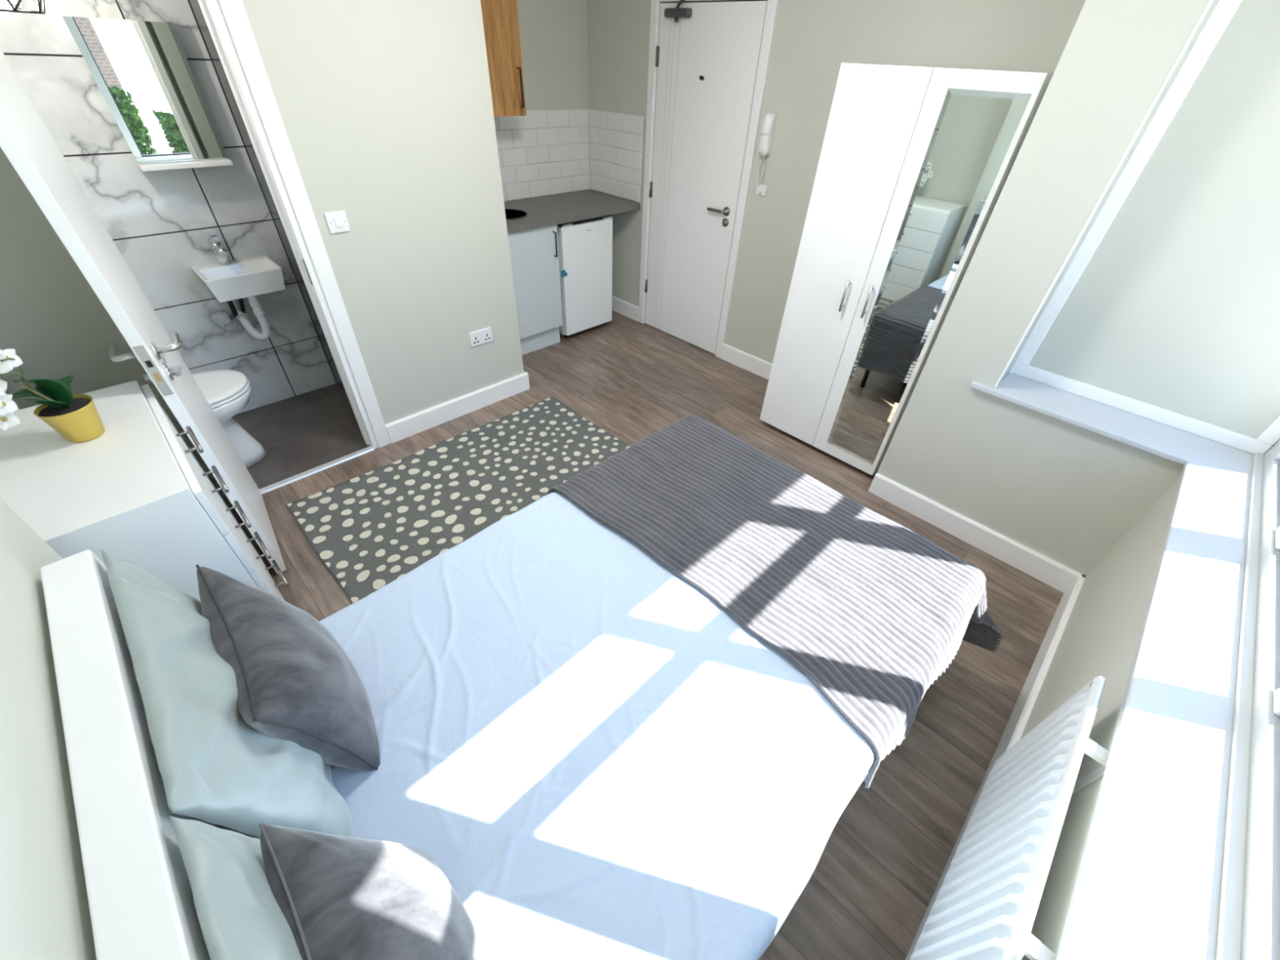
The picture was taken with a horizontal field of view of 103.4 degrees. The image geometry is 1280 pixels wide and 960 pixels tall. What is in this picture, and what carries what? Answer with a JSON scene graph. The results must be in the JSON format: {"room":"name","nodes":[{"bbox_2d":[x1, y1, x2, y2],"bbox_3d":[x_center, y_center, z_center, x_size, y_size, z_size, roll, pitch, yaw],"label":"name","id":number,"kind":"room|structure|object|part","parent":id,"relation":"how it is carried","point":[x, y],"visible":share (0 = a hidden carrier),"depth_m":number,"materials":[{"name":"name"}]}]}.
{"room":"studio apartment","nodes":[
{"label":"studio apartment","id":0,"kind":"room"},
{"bbox_2d":[0,498,96,959],"bbox_3d":[-1.122,0.172,0.575,0.405,2.510,3.420,-31,51,-34],"label":"wall","id":1,"kind":"structure","parent":0,"point":[45,912],"depth_m":0.63,"materials":[{"name":"grey paint"}]},
{"bbox_2d":[0,0,336,413],"bbox_3d":[-2.462,-1.325,2.227,1.540,2.450,0.128,-31,51,-34],"label":"wall","id":2,"kind":"structure","parent":0,"point":[160,222],"depth_m":2.44,"materials":[{"name":"tile"}]},
{"bbox_2d":[62,16,233,171],"bbox_3d":[-2.095,-1.651,2.188,0.346,0.506,0.116,-31,51,-34],"label":"bathroom mirror","id":3,"kind":"object","parent":2,"relation":"attached to","point":[141,70],"visible":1,"depth_m":2.16,"materials":[{"name":"clear glass"}]},
{"bbox_2d":[135,158,233,171],"bbox_3d":[-2.105,-1.465,2.344,0.346,0.020,0.116,-31,51,-34],"label":"shelf","id":4,"kind":"object","parent":3,"relation":"attached to","point":[157,164],"depth_m":2.30,"materials":[{"name":"white paint"}]},
{"bbox_2d":[191,232,285,340],"bbox_3d":[-2.074,-1.001,2.668,0.337,0.520,0.277,-31,51,-34],"label":"basin","id":5,"kind":"object","parent":2,"relation":"attached to","point":[228,281],"visible":1,"depth_m":2.60,"materials":[{"name":"white ceramic"}]},
{"bbox_2d":[207,232,231,265],"bbox_3d":[-2.122,-1.158,2.558,0.053,0.142,0.137,-31,51,-34],"label":"tap","id":6,"kind":"object","parent":5,"relation":"on","point":[221,255],"depth_m":2.54,"materials":[{"name":"silver metal"}]},
{"bbox_3d":[-2.069,-1.047,2.626,0.337,0.112,0.270,-31,51,-34],"label":"bowl","id":7,"kind":"part","parent":5,"relation":"part of","materials":[{"name":"white ceramic"}]},
{"bbox_2d":[0,0,524,506],"bbox_3d":[-1.504,-1.120,2.045,2.120,2.450,0.104,-31,51,-34],"label":"wall","id":8,"kind":"structure","parent":0,"point":[385,107],"depth_m":2.19,"materials":[{"name":"grey paint"}]},
{"bbox_2d":[0,0,391,573],"bbox_3d":[-1.674,-0.734,1.854,0.541,2.090,0.998,5,40,3],"label":"door","id":9,"kind":"structure","parent":8,"relation":"in","point":[26,141],"depth_m":1.77,"materials":[{"name":"white paint"}]},
{"bbox_3d":[-1.576,-0.388,1.541,0.071,0.050,0.137,-31,51,-34],"label":"lever handle","id":10,"kind":"part","parent":9,"relation":"part of","materials":[{"name":"silver metal"}]},
{"bbox_3d":[-1.473,-0.329,1.532,0.024,0.164,0.002,-25,48,-30],"label":"latch plate","id":11,"kind":"part","parent":9,"relation":"part of","materials":[{"name":"silver metal"}]},
{"bbox_3d":[-1.492,-0.428,1.594,0.070,0.050,0.130,-25,48,-30],"label":"lever handle","id":12,"kind":"part","parent":9,"relation":"part of","materials":[{"name":"silver metal"}]},
{"bbox_3d":[-1.634,-0.852,1.997,0.740,2.090,0.019,-31,51,-34],"label":"architrave","id":13,"kind":"part","parent":9,"relation":"part of","materials":[{"name":"white paint"}]},
{"bbox_3d":[-1.460,-0.913,2.222,0.002,0.110,0.018,-31,51,-34],"label":"strike plate","id":14,"kind":"part","parent":9,"relation":"part of","materials":[{"name":"silver metal"}]},
{"bbox_2d":[324,210,350,233],"bbox_3d":[-1.311,-1.118,2.193,0.086,0.083,0.014,-31,51,-34],"label":"light switch","id":15,"kind":"object","parent":8,"relation":"attached to","point":[336,221],"visible":1,"depth_m":2.19,"materials":[{"name":"white plastic"}]},
{"bbox_2d":[385,372,529,443],"bbox_3d":[-1.079,-0.460,3.101,0.944,0.118,0.019,-31,51,-34],"label":"baseboard","id":16,"kind":"structure","parent":8,"relation":"attached to","point":[399,429],"depth_m":3.06,"materials":[{"name":"white paint"}]},
{"bbox_2d":[468,326,493,346],"bbox_3d":[-0.930,-0.838,2.961,0.146,0.085,0.014,-31,51,-34],"label":"power socket","id":17,"kind":"object","parent":8,"relation":"attached to","point":[481,336],"visible":1,"depth_m":2.96,"materials":[{"name":"white plastic"}]},
{"bbox_2d":[188,0,345,391],"bbox_3d":[-1.693,-1.451,2.427,0.117,2.450,0.880,-31,51,-34],"label":"wall","id":18,"kind":"structure","parent":0,"point":[194,4],"depth_m":2.52,"materials":[{"name":"white marble-look tile with grey veins"},{"name":"black grout"}]},
{"bbox_2d":[503,0,590,202],"bbox_3d":[-0.905,-2.332,3.529,1.630,2.450,0.111,-31,51,-34],"label":"wall","id":19,"kind":"structure","parent":0,"point":[553,33],"depth_m":3.39,"materials":[{"name":"grey paint"}]},
{"bbox_2d":[480,0,526,116],"bbox_3d":[-1.006,-2.475,2.813,0.602,0.720,0.356,-31,51,-34],"label":"upper cabinet","id":20,"kind":"object","parent":19,"relation":"attached to","point":[500,17],"visible":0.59,"depth_m":2.89,"materials":[{"name":"brown wood"}]},
{"bbox_3d":[-0.711,-2.342,3.020,0.011,0.196,0.029,-31,51,-34],"label":"handle","id":21,"kind":"part","parent":20,"relation":"part of","materials":[{"name":"black metal"}]},
{"bbox_2d":[493,108,644,202],"bbox_3d":[-0.680,-2.115,3.377,1.392,0.528,0.574,-31,51,-34],"label":"backsplash","id":22,"kind":"structure","parent":19,"relation":"attached to","point":[541,153],"depth_m":3.69,"materials":[{"name":"white tile"}]},
{"bbox_2d":[228,310,1063,959],"bbox_3d":[-0.262,0.112,2.609,3.850,0.062,4.320,-31,51,-34],"label":"floor","id":23,"kind":"structure","parent":0,"point":[869,891],"depth_m":2.21,"materials":[{"name":"laminate"}]},
{"bbox_2d":[0,380,288,601],"bbox_3d":[-1.490,0.259,1.619,0.445,0.884,0.710,-31,51,-34],"label":"dresser","id":24,"kind":"object","parent":23,"relation":"on","point":[136,492],"visible":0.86,"depth_m":1.29,"materials":[{"name":"white paint"}]},
{"bbox_2d":[0,348,105,442],"bbox_3d":[-1.511,-0.217,1.259,0.136,0.303,0.251,-4,40,-8],"label":"potted orchid","id":25,"kind":"object","parent":24,"relation":"on","point":[76,417],"visible":1,"depth_m":1.30,"materials":[{"name":"yellow ceramic"}]},
{"bbox_3d":[-1.520,-0.220,1.188,0.023,0.055,0.056,5,40,2],"label":"flower","id":26,"kind":"part","parent":25,"relation":"part of","materials":[{"name":"white plant"}]},
{"bbox_3d":[-1.538,-0.146,1.223,0.011,0.011,0.012,-31,51,-34],"label":"flower","id":27,"kind":"part","parent":25,"relation":"part of","materials":[{"name":"yellow plant"}]},
{"bbox_3d":[-1.472,-0.265,1.147,0.056,0.053,0.032,-31,51,-34],"label":"flower","id":28,"kind":"part","parent":25,"relation":"part of","materials":[{"name":"white plant"}]},
{"bbox_3d":[-1.517,-0.182,1.202,0.046,0.057,0.041,-31,51,-34],"label":"flower","id":29,"kind":"part","parent":25,"relation":"part of","materials":[{"name":"white plant"}]},
{"bbox_3d":[-1.539,-0.148,1.223,0.049,0.053,0.030,-31,51,-34],"label":"flower","id":30,"kind":"part","parent":25,"relation":"part of","materials":[{"name":"white plant"}]},
{"bbox_3d":[-1.481,-0.286,1.176,0.047,0.053,0.039,-31,51,-34],"label":"flower","id":31,"kind":"part","parent":25,"relation":"part of","materials":[{"name":"white plant"}]},
{"bbox_3d":[-1.492,-0.227,1.237,0.029,0.183,0.097,-19,45,-25],"label":"stem","id":32,"kind":"part","parent":25,"relation":"part of","materials":[{"name":"green plant"}]},
{"bbox_3d":[-1.509,-0.205,1.244,0.020,0.139,0.114,2,40,-1],"label":"stem","id":33,"kind":"part","parent":25,"relation":"part of","materials":[{"name":"green plant"}]},
{"bbox_3d":[-1.510,-0.159,1.353,0.115,0.094,0.115,-31,51,-34],"label":"pot","id":34,"kind":"part","parent":25,"relation":"part of","materials":[{"name":"yellow ceramic"}]},
{"bbox_3d":[-1.353,-0.081,1.493,0.018,0.150,0.707,-31,51,-34],"label":"drawer","id":35,"kind":"part","parent":24,"relation":"part of","materials":[{"name":"white paint"}]},
{"bbox_3d":[-1.335,-0.115,1.496,0.040,0.011,0.160,-31,51,-34],"label":"handle","id":36,"kind":"part","parent":24,"relation":"part of","materials":[{"name":"silver metal"}]},
{"bbox_3d":[-1.359,0.036,1.591,0.018,0.150,0.707,-31,51,-34],"label":"drawer","id":37,"kind":"part","parent":24,"relation":"part of","materials":[{"name":"white paint"}]},
{"bbox_3d":[-1.341,0.003,1.594,0.040,0.011,0.160,-31,51,-34],"label":"handle","id":38,"kind":"part","parent":24,"relation":"part of","materials":[{"name":"silver metal"}]},
{"bbox_3d":[-1.366,0.154,1.690,0.018,0.150,0.707,-31,51,-34],"label":"drawer","id":39,"kind":"part","parent":24,"relation":"part of","materials":[{"name":"white paint"}]},
{"bbox_3d":[-1.348,0.120,1.693,0.040,0.011,0.160,-31,51,-34],"label":"handle","id":40,"kind":"part","parent":24,"relation":"part of","materials":[{"name":"silver metal"}]},
{"bbox_3d":[-1.372,0.271,1.788,0.018,0.150,0.707,-31,51,-34],"label":"drawer","id":41,"kind":"part","parent":24,"relation":"part of","materials":[{"name":"white paint"}]},
{"bbox_3d":[-1.354,0.237,1.791,0.040,0.011,0.160,-31,51,-34],"label":"handle","id":42,"kind":"part","parent":24,"relation":"part of","materials":[{"name":"silver metal"}]},
{"bbox_3d":[-1.379,0.389,1.887,0.018,0.150,0.707,-31,51,-34],"label":"drawer","id":43,"kind":"part","parent":24,"relation":"part of","materials":[{"name":"white paint"}]},
{"bbox_3d":[-1.360,0.355,1.890,0.040,0.011,0.160,-31,51,-34],"label":"handle","id":44,"kind":"part","parent":24,"relation":"part of","materials":[{"name":"silver metal"}]},
{"bbox_2d":[191,369,266,467],"bbox_3d":[-2.219,-0.358,2.365,0.678,0.808,0.390,-31,51,-34],"label":"toilet","id":45,"kind":"object","parent":23,"relation":"on","point":[227,392],"visible":0.23,"depth_m":2.49,"materials":[{"name":"white ceramic"}]},
{"bbox_3d":[-2.153,-0.415,2.401,0.491,0.022,0.368,-31,51,-34],"label":"lid","id":46,"kind":"part","parent":45,"relation":"part of","materials":[{"name":"white ceramic"}]},
{"bbox_3d":[-2.154,-0.401,2.413,0.496,0.017,0.372,-31,51,-34],"label":"seat","id":47,"kind":"part","parent":45,"relation":"part of","materials":[{"name":"white ceramic"}]},
{"bbox_2d":[40,490,875,959],"bbox_3d":[0.008,0.445,1.423,1.892,0.978,1.336,-31,51,-34],"label":"bed","id":48,"kind":"object","parent":23,"relation":"on","point":[596,757],"visible":0.49,"depth_m":1.09,"materials":[{"name":"fabric"}]},
{"bbox_3d":[-0.631,0.829,0.907,0.070,0.958,1.328,-31,51,-34],"label":"headboard","id":49,"kind":"part","parent":48,"relation":"part of","materials":[{"name":"white paint"}]},
{"bbox_2d":[100,549,351,838],"bbox_3d":[-0.775,0.426,0.991,0.158,0.466,0.610,-31,51,-34],"label":"pillow","id":50,"kind":"object","parent":48,"relation":"on","point":[215,767],"visible":0.69,"depth_m":0.83,"materials":[{"name":"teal fabric"}]},
{"bbox_2d":[169,815,302,959],"bbox_3d":[-0.332,0.735,0.648,0.150,0.466,0.660,-31,51,-34],"label":"pillow","id":51,"kind":"object","parent":48,"relation":"on","point":[240,917],"visible":0.41,"depth_m":0.61,"materials":[{"name":"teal fabric"}]},
{"bbox_2d":[195,564,380,771],"bbox_3d":[-0.738,0.403,1.077,0.200,0.378,0.437,-31,51,-34],"label":"cushion","id":52,"kind":"object","parent":48,"relation":"on","point":[296,683],"visible":0.89,"depth_m":0.98,"materials":[{"name":"grey fabric"}]},
{"bbox_2d":[258,822,487,959],"bbox_3d":[-0.348,0.709,0.728,0.202,0.389,0.437,-25,47,-29],"label":"cushion","id":53,"kind":"object","parent":48,"relation":"on","point":[340,897],"visible":0.94,"depth_m":0.69,"materials":[{"name":"grey fabric"}]},
{"bbox_2d":[546,414,1004,789],"bbox_3d":[0.470,0.320,1.827,0.951,0.425,1.448,-31,51,-34],"label":"blanket","id":54,"kind":"object","parent":48,"relation":"on","point":[868,607],"visible":0.99,"depth_m":1.59,"materials":[{"name":"grey fabric"}]},
{"bbox_2d":[285,396,631,604],"bbox_3d":[-0.847,-0.011,2.659,1.603,0.018,0.861,-31,51,-34],"label":"rug","id":55,"kind":"object","parent":23,"relation":"on","point":[370,530],"visible":0.9,"depth_m":2.55,"materials":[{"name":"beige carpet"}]},
{"bbox_2d":[507,224,562,355],"bbox_3d":[-0.971,-1.377,3.627,0.616,0.854,0.569,-31,51,-34],"label":"base cabinet","id":56,"kind":"object","parent":23,"relation":"on","point":[534,253],"visible":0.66,"depth_m":3.52,"materials":[{"name":"white wood"}]},
{"bbox_3d":[-0.575,-1.602,3.439,0.011,0.166,0.030,-31,51,-34],"label":"handle","id":57,"kind":"part","parent":56,"relation":"part of","materials":[{"name":"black metal"}]},
{"bbox_2d":[504,190,639,233],"bbox_3d":[-0.689,-1.889,3.552,1.380,0.040,0.572,-31,51,-34],"label":"countertop","id":58,"kind":"structure","parent":56,"relation":"on","point":[553,210],"depth_m":3.59,"materials":[{"name":"grey stone"}]},
{"bbox_2d":[504,208,528,220],"bbox_3d":[-0.899,-1.714,3.397,0.306,0.136,0.306,-31,51,-34],"label":"sink","id":59,"kind":"object","parent":58,"relation":"in","point":[510,214],"visible":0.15,"depth_m":3.37,"materials":[{"name":"grey metal"}]},
{"bbox_2d":[556,214,612,337],"bbox_3d":[-0.575,-1.637,3.961,0.499,0.858,0.527,-31,51,-34],"label":"fridge","id":60,"kind":"object","parent":23,"relation":"on","point":[584,246],"visible":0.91,"depth_m":3.78,"materials":[{"name":"white metal"}]},
{"bbox_3d":[-0.403,-1.551,3.831,0.470,0.808,0.048,-31,51,-34],"label":"trim","id":61,"kind":"part","parent":60,"relation":"part of","materials":[{"name":"black"}]},
{"bbox_2d":[760,62,1053,475],"bbox_3d":[1.224,-0.958,2.568,0.569,1.755,0.746,-31,51,-34],"label":"wardrobe","id":62,"kind":"object","parent":23,"relation":"on","point":[915,163],"visible":0.8,"depth_m":2.22,"materials":[{"name":"white paint"}]},
{"bbox_3d":[0.990,-0.890,2.439,0.034,0.150,0.012,-31,51,-34],"label":"handle","id":63,"kind":"part","parent":62,"relation":"part of","materials":[{"name":"silver metal"}]},
{"bbox_3d":[0.923,-0.955,2.521,0.019,1.724,0.372,-31,51,-34],"label":"door","id":64,"kind":"part","parent":62,"relation":"part of","materials":[{"name":"white paint"}]},
{"bbox_3d":[1.071,-0.839,2.375,0.034,0.150,0.012,-31,51,-34],"label":"handle","id":65,"kind":"part","parent":62,"relation":"part of","materials":[{"name":"silver metal"}]},
{"bbox_2d":[826,88,1031,465],"bbox_3d":[1.197,-0.761,2.301,0.004,1.605,0.276,-31,51,-34],"label":"mirror","id":66,"kind":"object","parent":62,"relation":"attached to","point":[972,137],"depth_m":2.13,"materials":[{"name":"clear glass"}]},
{"bbox_2d":[586,0,1085,363],"bbox_3d":[0.771,-1.874,3.091,0.138,2.450,3.149,-31,51,-34],"label":"wall","id":67,"kind":"structure","parent":0,"point":[811,39],"depth_m":2.76,"materials":[{"name":"grey paint"}]},
{"bbox_2d":[612,295,638,321],"bbox_3d":[-0.222,-1.551,4.458,0.019,0.118,0.605,-31,51,-34],"label":"baseboard","id":68,"kind":"structure","parent":67,"relation":"attached to","point":[629,310],"depth_m":4.37,"materials":[{"name":"white paint"}]},
{"bbox_2d":[638,0,777,358],"bbox_3d":[0.379,-1.959,3.459,0.189,2.075,0.900,-31,51,-34],"label":"door","id":69,"kind":"structure","parent":67,"relation":"in","point":[708,60],"depth_m":3.27,"materials":[{"name":"white paint"}]},
{"bbox_3d":[0.298,-2.688,2.868,0.264,0.134,0.038,33,48,31],"label":"closer arm","id":70,"kind":"part","parent":69,"relation":"part of","materials":[{"name":"grey metal"}]},
{"bbox_3d":[0.514,-1.768,3.315,0.047,0.052,0.154,-31,51,-34],"label":"lever handle","id":71,"kind":"part","parent":69,"relation":"part of","materials":[{"name":"silver metal"}]},
{"bbox_2d":[720,343,772,380],"bbox_3d":[0.873,-0.807,3.642,0.019,0.118,0.705,-31,51,-34],"label":"baseboard","id":72,"kind":"structure","parent":67,"relation":"attached to","point":[757,366],"depth_m":3.70,"materials":[{"name":"white paint"}]},
{"bbox_2d":[755,183,767,196],"bbox_3d":[0.740,-1.766,3.080,0.012,0.060,0.068,-31,51,-34],"label":"light switch","id":73,"kind":"object","parent":67,"relation":"attached to","point":[762,188],"visible":1,"depth_m":3.08,"materials":[{"name":"white plastic"}]},
{"bbox_2d":[757,112,777,186],"bbox_3d":[0.720,-1.914,2.943,0.065,0.362,0.067,-31,51,-34],"label":"intercom","id":74,"kind":"object","parent":67,"relation":"attached to","point":[768,124],"visible":1,"depth_m":2.88,"materials":[{"name":"white plastic"}]},
{"bbox_3d":[0.718,-1.848,3.018,0.011,0.163,0.027,-31,51,-34],"label":"cord","id":75,"kind":"part","parent":74,"relation":"part of","materials":[{"name":"white plastic"}]},
{"bbox_3d":[0.732,-1.839,3.009,0.011,0.163,0.028,-31,51,-34],"label":"cord","id":76,"kind":"part","parent":74,"relation":"part of","materials":[{"name":"white plastic"}]},
{"bbox_2d":[877,0,1218,575],"bbox_3d":[1.998,-0.755,1.836,0.765,2.450,1.235,-31,51,-34],"label":"wall","id":77,"kind":"structure","parent":0,"point":[1065,492],"depth_m":1.95,"materials":[{"name":"grey paint"}]},
{"bbox_2d":[867,472,1085,592],"bbox_3d":[1.568,0.236,2.443,0.019,0.118,0.940,-31,51,-34],"label":"baseboard","id":78,"kind":"structure","parent":77,"relation":"attached to","point":[1041,567],"depth_m":2.40,"materials":[{"name":"white paint"}]},
{"bbox_2d":[994,0,1279,453],"bbox_3d":[1.884,-0.861,1.441,0.258,1.610,0.819,-31,51,-34],"label":"window","id":79,"kind":"structure","parent":77,"relation":"in","point":[1166,311],"depth_m":1.72,"materials":[{"name":"white paint"}]},
{"bbox_2d":[1020,475,1181,959],"bbox_3d":[1.083,0.208,0.629,3.260,2.450,0.255,-31,51,-34],"label":"wall","id":80,"kind":"structure","parent":0,"point":[1100,636],"depth_m":1.48,"materials":[{"name":"grey paint"}]},
{"bbox_2d":[905,574,1085,959],"bbox_3d":[0.931,1.039,1.444,2.730,0.118,0.019,-31,51,-34],"label":"baseboard","id":81,"kind":"structure","parent":80,"relation":"attached to","point":[1015,727],"depth_m":1.78,"materials":[{"name":"white paint"}]},
{"bbox_2d":[909,675,1109,959],"bbox_3d":[0.554,1.018,0.971,1.355,0.725,0.076,-31,51,-34],"label":"radiator","id":82,"kind":"object","parent":80,"relation":"attached to","point":[986,903],"visible":1,"depth_m":1.02,"materials":[{"name":"white metal"}]},
{"bbox_3d":[0.545,0.919,0.906,1.355,0.490,0.008,-31,51,-34],"label":"panel","id":83,"kind":"part","parent":82,"relation":"part of","materials":[{"name":"white metal"}]},
{"bbox_2d":[968,372,1279,959],"bbox_3d":[1.146,-0.408,0.863,2.300,1.643,0.982,-31,51,-34],"label":"windowsill","id":84,"kind":"structure","parent":80,"relation":"in","point":[1180,860],"depth_m":1.00,"materials":[{"name":"grey plastic"}]},
{"bbox_3d":[1.388,0.395,1.156,2.280,0.012,0.023,-31,51,-34],"label":"sill trim","id":85,"kind":"part","parent":84,"relation":"part of","materials":[{"name":"grey plastic"}]},
{"bbox_3d":[1.464,-0.195,0.624,2.300,1.635,0.080,-31,51,-34],"label":"frame","id":86,"kind":"part","parent":84,"relation":"part of","materials":[{"name":"grey plastic"}]},
{"bbox_3d":[-0.157,-1.824,0.986,3.950,0.100,4.400,-31,51,-34],"label":"ceiling","id":87,"kind":"structure","parent":0,"visible":0},
{"bbox_2d":[0,0,45,13],"bbox_3d":[-1.995,-1.777,1.420,0.206,0.683,0.210,-31,51,-34],"label":"pendant lamp","id":88,"kind":"object","parent":87,"relation":"hanging from","point":[38,5],"visible":1,"depth_m":1.63,"materials":[{"name":"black metal"}]}
]}

